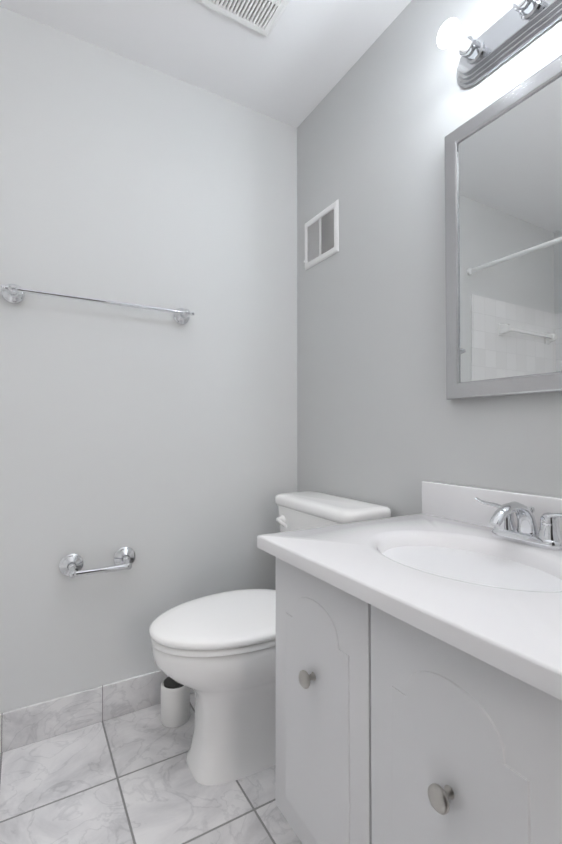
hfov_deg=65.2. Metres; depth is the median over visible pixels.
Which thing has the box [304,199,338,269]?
air vent
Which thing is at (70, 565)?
paper holder
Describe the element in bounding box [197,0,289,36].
ceiling vent
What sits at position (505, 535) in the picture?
faucet
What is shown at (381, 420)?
wall
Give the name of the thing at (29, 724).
baseboard
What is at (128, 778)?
floor
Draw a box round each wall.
[0,6,296,712]
[297,0,561,516]
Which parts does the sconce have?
bulb, bulb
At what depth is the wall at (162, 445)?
1.64 m
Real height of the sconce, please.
0.120 m
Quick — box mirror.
[445,55,561,399]
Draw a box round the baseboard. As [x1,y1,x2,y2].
[0,670,193,752]
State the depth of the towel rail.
1.50 m
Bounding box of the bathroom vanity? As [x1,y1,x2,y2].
[257,481,561,843]
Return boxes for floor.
[0,693,301,843]
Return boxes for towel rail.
[0,284,194,324]
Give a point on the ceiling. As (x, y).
(293, 68)
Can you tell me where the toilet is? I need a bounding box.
[149,491,390,785]
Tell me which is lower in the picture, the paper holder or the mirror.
the paper holder
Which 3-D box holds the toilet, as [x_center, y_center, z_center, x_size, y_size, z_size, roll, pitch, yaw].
[-0.062,0.673,1.474,0.742,0.785,0.492,1,-1,-30]
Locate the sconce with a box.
[437,0,561,88]
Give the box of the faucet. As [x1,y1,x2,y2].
[475,497,561,549]
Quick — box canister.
[160,677,189,727]
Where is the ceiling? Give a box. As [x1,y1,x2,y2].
[0,0,411,127]
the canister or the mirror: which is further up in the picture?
the mirror
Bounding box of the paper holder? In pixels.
[59,547,134,577]
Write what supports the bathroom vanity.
on the floor

